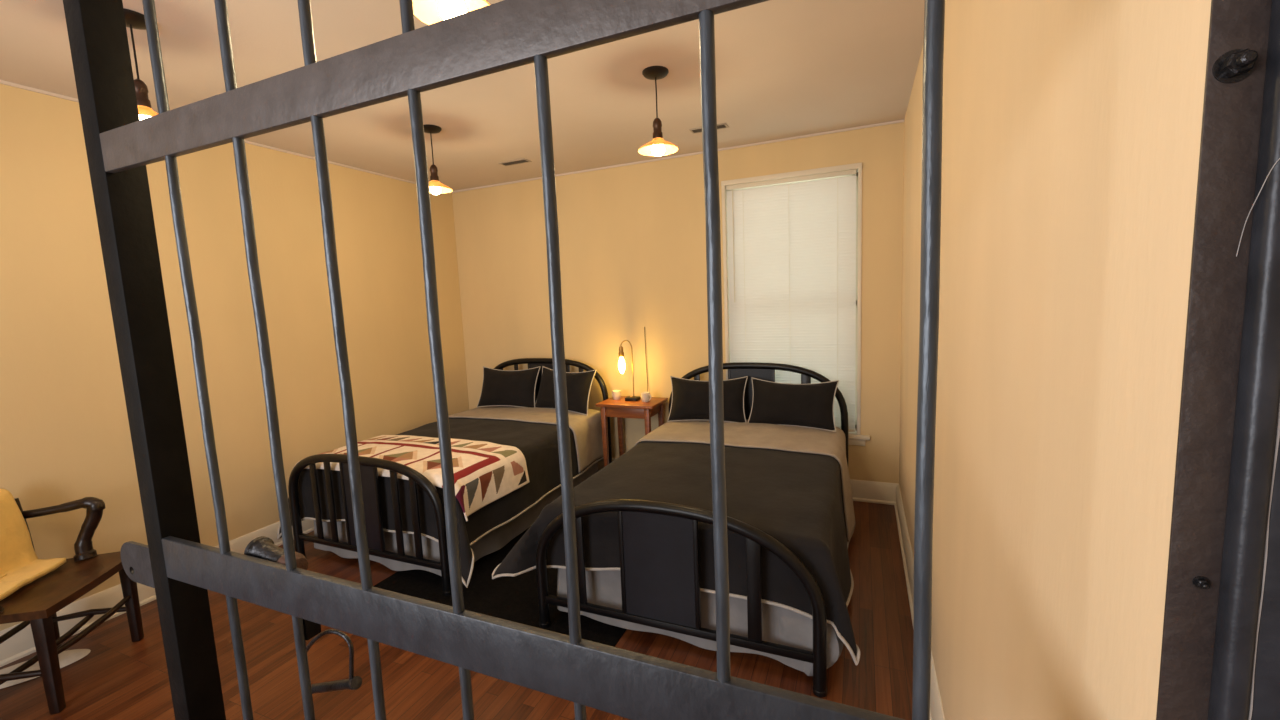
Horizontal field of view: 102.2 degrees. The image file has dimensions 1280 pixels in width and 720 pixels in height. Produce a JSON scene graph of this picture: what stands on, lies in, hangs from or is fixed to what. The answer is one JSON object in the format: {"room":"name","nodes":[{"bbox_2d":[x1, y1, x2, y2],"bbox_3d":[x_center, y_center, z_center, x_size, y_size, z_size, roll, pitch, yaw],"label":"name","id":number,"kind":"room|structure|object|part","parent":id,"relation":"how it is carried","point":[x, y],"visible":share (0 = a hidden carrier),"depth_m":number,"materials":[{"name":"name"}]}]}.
{"room":"bedroom","nodes":[
{"label":"bedroom","id":0,"kind":"room"},
{"bbox_2d":[0,84,468,630],"bbox_3d":[-3.046,0.071,2.337,0.100,2.690,6.460,0,7,23],"label":"wall","id":1,"kind":"structure","parent":0,"point":[65,435],"depth_m":3.19,"materials":[{"name":"paint"}]},
{"bbox_2d":[0,519,313,666],"bbox_3d":[-2.953,1.336,2.408,0.030,0.155,6.360,0,7,23],"label":"baseboard","id":2,"kind":"structure","parent":1,"relation":"attached to","point":[21,644],"depth_m":2.68,"materials":[{"name":"paint"}]},
{"bbox_2d":[0,80,451,192],"bbox_3d":[-3.071,-1.251,2.119,0.012,0.014,6.360,0,7,23],"label":"trim","id":3,"kind":"structure","parent":1,"relation":"attached to","point":[1,81],"depth_m":3.42,"materials":[{"name":"paint"}]},
{"bbox_2d":[0,501,912,719],"bbox_3d":[-0.448,1.478,1.351,5.670,0.100,6.560,0,7,23],"label":"floor","id":4,"kind":"structure","parent":0,"point":[120,678],"depth_m":2.24,"materials":[{"name":"brown wood"}]},
{"bbox_2d":[0,649,90,688],"bbox_3d":[-2.789,1.400,2.335,0.420,0.024,0.200,-7,8,-36],"label":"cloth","id":5,"kind":"object","parent":4,"relation":"on","point":[67,657],"visible":0.54,"depth_m":2.37,"materials":[{"name":"white fabric"}]},
{"bbox_2d":[0,497,143,714],"bbox_3d":[-2.605,1.017,2.229,0.473,0.798,0.599,-4,7,-14],"label":"armchair","id":6,"kind":"object","parent":4,"relation":"on","point":[36,603],"visible":0.8,"depth_m":2.25,"materials":[{"name":"brown wood"}]},
{"bbox_3d":[-2.856,0.802,2.388,0.068,0.334,0.036,-3,6,-3],"label":"post","id":7,"kind":"part","parent":6,"relation":"part of","materials":[{"name":"brown wood"}]},
{"bbox_2d":[0,489,65,600],"bbox_3d":[-2.750,0.779,2.174,0.273,0.374,0.403,-4,7,-14],"label":"throw blanket","id":8,"kind":"object","parent":6,"relation":"on","point":[20,565],"visible":1,"depth_m":2.28,"materials":[{"name":"beige fabric"}]},
{"bbox_3d":[-2.367,1.216,2.068,0.044,0.420,0.046,-4,7,-14],"label":"leg","id":9,"kind":"part","parent":6,"relation":"part of","materials":[{"name":"brown wood"}]},
{"bbox_3d":[-2.799,1.192,2.439,0.044,0.420,0.046,-4,7,-14],"label":"leg","id":10,"kind":"part","parent":6,"relation":"part of","materials":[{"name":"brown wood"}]},
{"bbox_3d":[-2.587,0.982,2.230,0.432,0.034,0.530,-4,7,-14],"label":"seat","id":11,"kind":"part","parent":6,"relation":"part of","materials":[{"name":"brown wood"}]},
{"bbox_3d":[-2.732,0.697,2.435,0.320,0.072,0.061,-4,7,-17],"label":"arm","id":12,"kind":"part","parent":6,"relation":"part of","materials":[{"name":"brown wood"}]},
{"bbox_3d":[-2.479,1.170,2.516,0.044,0.420,0.046,-4,7,-14],"label":"leg","id":13,"kind":"part","parent":6,"relation":"part of","materials":[{"name":"brown wood"}]},
{"bbox_2d":[288,358,611,595],"bbox_3d":[-1.260,0.632,3.899,1.344,1.076,1.989,0,7,23],"label":"bed","id":14,"kind":"object","parent":4,"relation":"on","point":[398,551],"visible":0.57,"depth_m":3.07,"materials":[{"name":"black paint"}]},
{"bbox_3d":[-1.629,0.855,3.027,0.275,0.550,0.010,0,7,23],"label":"wide panel","id":15,"kind":"part","parent":14,"relation":"part of","materials":[{"name":"black paint"}]},
{"bbox_3d":[-1.623,1.128,3.059,1.224,0.036,0.026,0,7,23],"label":"cross rail","id":16,"kind":"part","parent":14,"relation":"part of","materials":[{"name":"black metal"}]},
{"bbox_2d":[277,406,603,586],"bbox_3d":[-1.269,0.802,3.857,1.584,0.571,1.898,0,7,23],"label":"comforter","id":17,"kind":"object","parent":14,"relation":"on","point":[533,431],"visible":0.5,"depth_m":3.54,"materials":[{"name":"black fabric"}]},
{"bbox_2d":[293,435,528,520],"bbox_3d":[-1.491,0.711,3.342,1.426,0.267,0.642,0,7,23],"label":"patchwork quilt","id":18,"kind":"object","parent":17,"relation":"on","point":[485,472],"visible":0.62,"depth_m":3.18,"materials":[{"name":"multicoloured fabric"}]},
{"bbox_2d":[477,366,540,407],"bbox_3d":[-1.207,0.248,4.727,0.620,0.368,0.210,0,7,17],"label":"pillow","id":19,"kind":"object","parent":17,"relation":"on","point":[516,388],"visible":0.99,"depth_m":4.65,"materials":[{"name":"black fabric"}]},
{"bbox_2d":[535,366,595,415],"bbox_3d":[-0.660,0.258,4.482,0.624,0.379,0.205,2,8,32],"label":"pillow","id":20,"kind":"object","parent":17,"relation":"on","point":[579,384],"visible":0.79,"depth_m":4.36,"materials":[{"name":"black fabric"}]},
{"bbox_3d":[-0.884,0.429,4.772,0.280,0.850,0.010,0,7,23],"label":"wide panel","id":21,"kind":"part","parent":14,"relation":"part of","materials":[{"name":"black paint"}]},
{"bbox_2d":[373,527,626,646],"bbox_3d":[-0.495,1.196,3.395,1.530,0.003,2.000,0,7,23],"label":"area rug","id":22,"kind":"object","parent":4,"relation":"on","point":[515,599],"visible":0.19,"depth_m":2.82,"materials":[{"name":"black fabric"}]},
{"bbox_2d":[595,396,667,466],"bbox_3d":[-0.049,0.703,4.328,0.500,0.735,0.370,0,7,23],"label":"side table","id":23,"kind":"object","parent":4,"relation":"on","point":[621,409],"visible":0.73,"depth_m":4.21,"materials":[{"name":"brown wood"}]},
{"bbox_3d":[-0.283,0.733,4.270,0.042,0.710,0.042,0,7,23],"label":"leg","id":24,"kind":"part","parent":23,"relation":"part of","materials":[{"name":"brown wood"}]},
{"bbox_2d":[612,390,620,399],"bbox_3d":[-0.205,0.297,4.372,0.089,0.076,0.072,-1,7,10],"label":"mug","id":25,"kind":"object","parent":23,"relation":"on","point":[616,394],"visible":1,"depth_m":4.34,"materials":[{"name":"white ceramic"}]},
{"bbox_3d":[-0.167,0.697,4.540,0.042,0.710,0.042,0,7,23],"label":"leg","id":26,"kind":"part","parent":23,"relation":"part of","materials":[{"name":"brown wood"}]},
{"bbox_2d":[618,327,647,400],"bbox_3d":[-0.068,0.030,4.349,0.180,0.600,0.235,0,7,23],"label":"table lamp","id":27,"kind":"object","parent":23,"relation":"on","point":[621,364],"visible":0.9,"depth_m":4.28,"materials":[{"name":"brown metal"}]},
{"bbox_2d":[618,346,623,356],"bbox_3d":[-0.157,-0.070,4.290,0.048,0.086,0.048,0,7,23],"label":"socket","id":28,"kind":"object","parent":27,"relation":"attached to","point":[621,354],"depth_m":4.27,"materials":[{"name":"gold metal"}]},
{"bbox_3d":[-0.152,0.042,4.303,0.062,0.151,0.062,0,7,23],"label":"bulb","id":29,"kind":"part","parent":27,"relation":"part of","materials":[{"name":"white glass"}]},
{"bbox_3d":[0.020,0.026,4.351,0.018,0.600,0.162,1,7,29],"label":"cord","id":30,"kind":"part","parent":27,"relation":"part of","materials":[{"name":"brown metal"}]},
{"bbox_2d":[641,392,650,401],"bbox_3d":[0.054,0.303,4.222,0.089,0.076,0.072,-1,7,10],"label":"mug","id":31,"kind":"object","parent":23,"relation":"on","point":[645,396],"visible":1,"depth_m":4.20,"materials":[{"name":"white ceramic"}]},
{"bbox_3d":[0.071,0.735,4.118,0.042,0.710,0.042,0,7,23],"label":"leg","id":32,"kind":"part","parent":23,"relation":"part of","materials":[{"name":"brown wood"}]},
{"bbox_3d":[0.187,0.699,4.388,0.042,0.710,0.042,0,7,23],"label":"leg","id":33,"kind":"part","parent":23,"relation":"part of","materials":[{"name":"brown wood"}]},
{"bbox_2d":[536,362,847,697],"bbox_3d":[0.500,0.659,3.114,1.414,1.050,2.049,0,7,23],"label":"bed","id":34,"kind":"object","parent":4,"relation":"on","point":[655,588],"visible":0.54,"depth_m":2.21,"materials":[{"name":"black paint"}]},
{"bbox_3d":[0.081,0.892,2.232,0.344,0.530,0.010,0,7,23],"label":"wide panel","id":35,"kind":"part","parent":34,"relation":"part of","materials":[{"name":"black paint"}]},
{"bbox_2d":[492,419,859,664],"bbox_3d":[0.404,0.850,3.111,1.709,0.581,2.011,0,7,23],"label":"comforter","id":36,"kind":"object","parent":34,"relation":"on","point":[791,484],"visible":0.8,"depth_m":2.52,"materials":[{"name":"black fabric"}]},
{"bbox_2d":[667,376,747,422],"bbox_3d":[0.517,0.303,3.981,0.614,0.344,0.203,0,7,17],"label":"pillow","id":37,"kind":"object","parent":36,"relation":"on","point":[690,398],"visible":0.82,"depth_m":3.92,"materials":[{"name":"black fabric"}]},
{"bbox_2d":[748,377,838,431],"bbox_3d":[1.096,0.313,3.730,0.626,0.342,0.210,1,7,28],"label":"pillow","id":38,"kind":"object","parent":36,"relation":"on","point":[799,405],"visible":0.97,"depth_m":3.65,"materials":[{"name":"black fabric"}]},
{"bbox_3d":[0.114,1.156,2.251,1.268,0.036,0.026,0,7,23],"label":"cross rail","id":39,"kind":"part","parent":34,"relation":"part of","materials":[{"name":"black metal"}]},
{"bbox_3d":[0.872,0.452,4.021,0.340,0.825,0.010,0,7,23],"label":"wide panel","id":40,"kind":"part","parent":34,"relation":"part of","materials":[{"name":"black paint"}]},
{"bbox_2d":[0,0,924,190],"bbox_3d":[-0.565,-1.292,1.037,5.670,0.100,6.560,0,7,23],"label":"ceiling","id":41,"kind":"structure","parent":0,"point":[784,68],"depth_m":2.61,"materials":[{"name":"paint"}]},
{"bbox_2d":[123,8,157,119],"bbox_3d":[-1.907,-1.084,1.959,0.210,0.408,0.210,0,7,23],"label":"pendant lamp","id":42,"kind":"object","parent":41,"relation":"hanging from","point":[133,19],"visible":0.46,"depth_m":1.95,"materials":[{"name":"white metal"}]},
{"bbox_3d":[-1.909,-1.160,1.950,0.007,0.215,0.007,-9,9,-44],"label":"cord","id":43,"kind":"part","parent":42,"relation":"part of","materials":[{"name":"brown metal"}]},
{"bbox_2d":[134,79,151,107],"bbox_3d":[-1.903,-1.010,1.967,0.052,0.112,0.052,0,7,23],"label":"socket","id":44,"kind":"object","parent":42,"relation":"attached to","point":[141,89],"depth_m":1.95,"materials":[{"name":"brown metal"}]},
{"bbox_3d":[-1.900,-0.920,1.977,0.068,0.078,0.068,0,7,23],"label":"bulb","id":45,"kind":"part","parent":42,"relation":"part of","materials":[{"name":"white glass"}]},
{"bbox_3d":[-1.900,-0.938,1.975,0.210,0.058,0.210,0,7,23],"label":"lamp shade","id":46,"kind":"part","parent":42,"relation":"part of","materials":[{"name":"orange glass"}]},
{"bbox_2d":[424,124,452,194],"bbox_3d":[-1.311,-1.257,3.270,0.210,0.408,0.210,0,7,23],"label":"pendant lamp","id":47,"kind":"object","parent":41,"relation":"hanging from","point":[435,187],"visible":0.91,"depth_m":3.26,"materials":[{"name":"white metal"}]},
{"bbox_3d":[-1.314,-1.333,3.261,0.007,0.215,0.007,-2,6,1],"label":"cord","id":48,"kind":"part","parent":47,"relation":"part of","materials":[{"name":"brown metal"}]},
{"bbox_2d":[430,164,438,180],"bbox_3d":[-1.308,-1.184,3.278,0.052,0.112,0.052,0,7,23],"label":"socket","id":49,"kind":"object","parent":47,"relation":"attached to","point":[433,169],"depth_m":3.26,"materials":[{"name":"brown metal"}]},
{"bbox_3d":[-1.304,-1.094,3.288,0.068,0.078,0.068,0,7,23],"label":"bulb","id":50,"kind":"part","parent":47,"relation":"part of","materials":[{"name":"white glass"}]},
{"bbox_3d":[-1.305,-1.111,3.286,0.210,0.058,0.210,0,7,23],"label":"lamp shade","id":51,"kind":"part","parent":47,"relation":"part of","materials":[{"name":"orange glass"}]},
{"bbox_2d":[413,0,489,24],"bbox_3d":[-0.488,-1.070,1.308,0.210,0.408,0.210,0,7,23],"label":"pendant lamp","id":52,"kind":"object","parent":41,"relation":"hanging from","point":[429,12],"visible":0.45,"depth_m":1.33,"materials":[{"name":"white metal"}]},
{"bbox_3d":[-0.481,-0.906,1.326,0.068,0.078,0.068,0,7,23],"label":"bulb","id":53,"kind":"part","parent":52,"relation":"part of","materials":[{"name":"white glass"}]},
{"bbox_2d":[498,158,531,165],"bbox_3d":[-0.991,-1.565,4.089,0.250,0.007,0.094,0,7,23],"label":"ceiling vent","id":54,"kind":"object","parent":41,"relation":"in","point":[519,161],"visible":1,"depth_m":4.08,"materials":[{"name":"metal"}]},
{"bbox_2d":[638,66,678,155],"bbox_3d":[0.086,-1.241,2.606,0.210,0.408,0.210,0,7,23],"label":"pendant lamp","id":55,"kind":"object","parent":41,"relation":"hanging from","point":[658,146],"visible":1,"depth_m":2.60,"materials":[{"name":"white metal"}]},
{"bbox_3d":[0.083,-1.317,2.598,0.007,0.215,0.007,-2,6,1],"label":"cord","id":56,"kind":"part","parent":55,"relation":"part of","materials":[{"name":"brown metal"}]},
{"bbox_2d":[653,118,662,137],"bbox_3d":[0.089,-1.168,2.615,0.052,0.112,0.052,0,7,23],"label":"socket","id":57,"kind":"object","parent":55,"relation":"attached to","point":[657,124],"depth_m":2.60,"materials":[{"name":"brown metal"}]},
{"bbox_3d":[0.092,-1.095,2.623,0.210,0.058,0.210,0,7,23],"label":"lamp shade","id":58,"kind":"part","parent":55,"relation":"part of","materials":[{"name":"orange glass"}]},
{"bbox_3d":[0.092,-1.077,2.625,0.068,0.078,0.068,0,7,23],"label":"bulb","id":59,"kind":"part","parent":55,"relation":"part of","materials":[{"name":"white glass"}]},
{"bbox_2d":[689,123,728,133],"bbox_3d":[0.464,-1.557,3.471,0.250,0.007,0.094,0,7,23],"label":"ceiling vent","id":60,"kind":"object","parent":41,"relation":"in","point":[722,125],"visible":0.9,"depth_m":3.46,"materials":[{"name":"metal"}]},
{"bbox_2d":[452,122,903,483],"bbox_3d":[0.066,-0.303,4.481,3.928,2.690,0.180,0,7,23],"label":"wall","id":61,"kind":"structure","parent":0,"point":[632,238],"depth_m":4.35,"materials":[{"name":"paint"}]},
{"bbox_2d":[452,119,903,192],"bbox_3d":[-0.028,-1.620,4.243,3.928,0.014,0.012,0,7,23],"label":"trim","id":62,"kind":"structure","parent":61,"relation":"attached to","point":[897,121],"depth_m":4.04,"materials":[{"name":"paint"}]},
{"bbox_2d":[598,458,897,504],"bbox_3d":[0.078,0.968,4.527,3.928,0.155,0.030,0,7,23],"label":"baseboard","id":63,"kind":"structure","parent":61,"relation":"attached to","point":[862,490],"depth_m":3.82,"materials":[{"name":"paint"}]},
{"bbox_2d":[721,163,869,445],"bbox_3d":[1.172,-0.382,3.952,1.088,2.022,0.180,0,7,23],"label":"window","id":64,"kind":"structure","parent":61,"relation":"in","point":[854,438],"depth_m":3.80,"materials":[{"name":"paint"}]},
{"bbox_2d":[726,170,855,431],"bbox_3d":[1.139,-0.406,3.935,0.934,1.901,0.042,0,7,23],"label":"window blind","id":65,"kind":"object","parent":64,"relation":"attached to","point":[792,246],"visible":0.82,"depth_m":3.89,"materials":[{"name":"fabric"}]},
{"bbox_3d":[0.827,-0.396,4.060,0.002,1.840,0.002,0,7,23],"label":"ladder cord","id":66,"kind":"part","parent":65,"relation":"part of","materials":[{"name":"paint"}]},
{"bbox_3d":[1.140,-0.394,3.926,0.002,1.840,0.002,0,7,23],"label":"ladder cord","id":67,"kind":"part","parent":65,"relation":"part of","materials":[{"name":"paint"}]},
{"bbox_3d":[1.102,-1.334,3.835,0.934,0.034,0.030,0,7,23],"label":"head rail","id":68,"kind":"part","parent":65,"relation":"part of","materials":[{"name":"paint"}]},
{"bbox_3d":[1.452,-0.392,3.792,0.002,1.840,0.002,0,7,23],"label":"ladder cord","id":69,"kind":"part","parent":65,"relation":"part of","materials":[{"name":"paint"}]},
{"bbox_3d":[1.211,0.584,4.056,1.088,0.077,0.170,0,7,23],"label":"sill","id":70,"kind":"part","parent":64,"relation":"part of","materials":[{"name":"paint"}]},
{"bbox_2d":[899,0,1210,719],"bbox_3d":[1.234,-0.079,2.059,0.130,2.690,3.578,0,7,23],"label":"wall","id":71,"kind":"structure","parent":0,"point":[1071,129],"depth_m":0.75,"materials":[{"name":"paint"}]},
{"bbox_2d":[63,0,944,719],"bbox_3d":[-0.452,0.168,0.914,2.042,2.560,0.076,0,7,23],"label":"gate","id":72,"kind":"object","parent":71,"relation":"attached to","point":[503,35],"visible":1,"depth_m":0.85,"materials":[{"name":"metal"}]},
{"bbox_3d":[-1.122,0.163,1.200,0.066,2.560,0.074,0,7,23],"label":"post","id":73,"kind":"part","parent":72,"relation":"part of","materials":[{"name":"metal"}]},
{"bbox_3d":[-0.778,0.413,1.098,0.124,0.059,0.055,0,7,23],"label":"bolt knob","id":74,"kind":"part","parent":72,"relation":"part of","materials":[{"name":"metal"}]},
{"bbox_3d":[-0.662,0.602,1.082,0.185,0.103,0.014,1,7,27],"label":"bail rod","id":75,"kind":"part","parent":72,"relation":"part of","materials":[{"name":"metal"}]},
{"bbox_3d":[-0.341,-0.433,0.757,1.720,0.079,0.017,0,7,23],"label":"rail","id":76,"kind":"part","parent":72,"relation":"part of","materials":[{"name":"metal"}]},
{"bbox_3d":[-0.303,0.460,0.858,1.720,0.095,0.017,0,7,23],"label":"rail","id":77,"kind":"part","parent":72,"relation":"part of","materials":[{"name":"metal"}]},
{"bbox_2d":[894,484,944,719],"bbox_3d":[1.209,1.181,2.223,0.030,0.155,3.400,0,7,23],"label":"baseboard","id":78,"kind":"structure","parent":71,"relation":"attached to","point":[936,709],"depth_m":2.68,"materials":[{"name":"paint"}]},
{"bbox_2d":[1156,0,1279,719],"bbox_3d":[0.518,0.182,0.427,0.115,2.600,0.023,0,7,23],"label":"door frame","id":79,"kind":"structure","parent":71,"relation":"attached to","point":[1220,650],"depth_m":0.42,"materials":[{"name":"brown paint"}]},
{"bbox_2d":[1236,158,1279,256],"bbox_3d":[0.486,-0.134,0.391,0.012,0.106,0.041,-7,8,-33],"label":"thread","id":80,"kind":"object","parent":79,"relation":"hanging from","point":[1279,158],"visible":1,"depth_m":0.40},
{"bbox_3d":[0.544,0.181,0.419,0.062,2.600,0.016,0,7,23],"label":"plate","id":81,"kind":"part","parent":79,"relation":"part of","materials":[{"name":"grey metal"}]}
]}

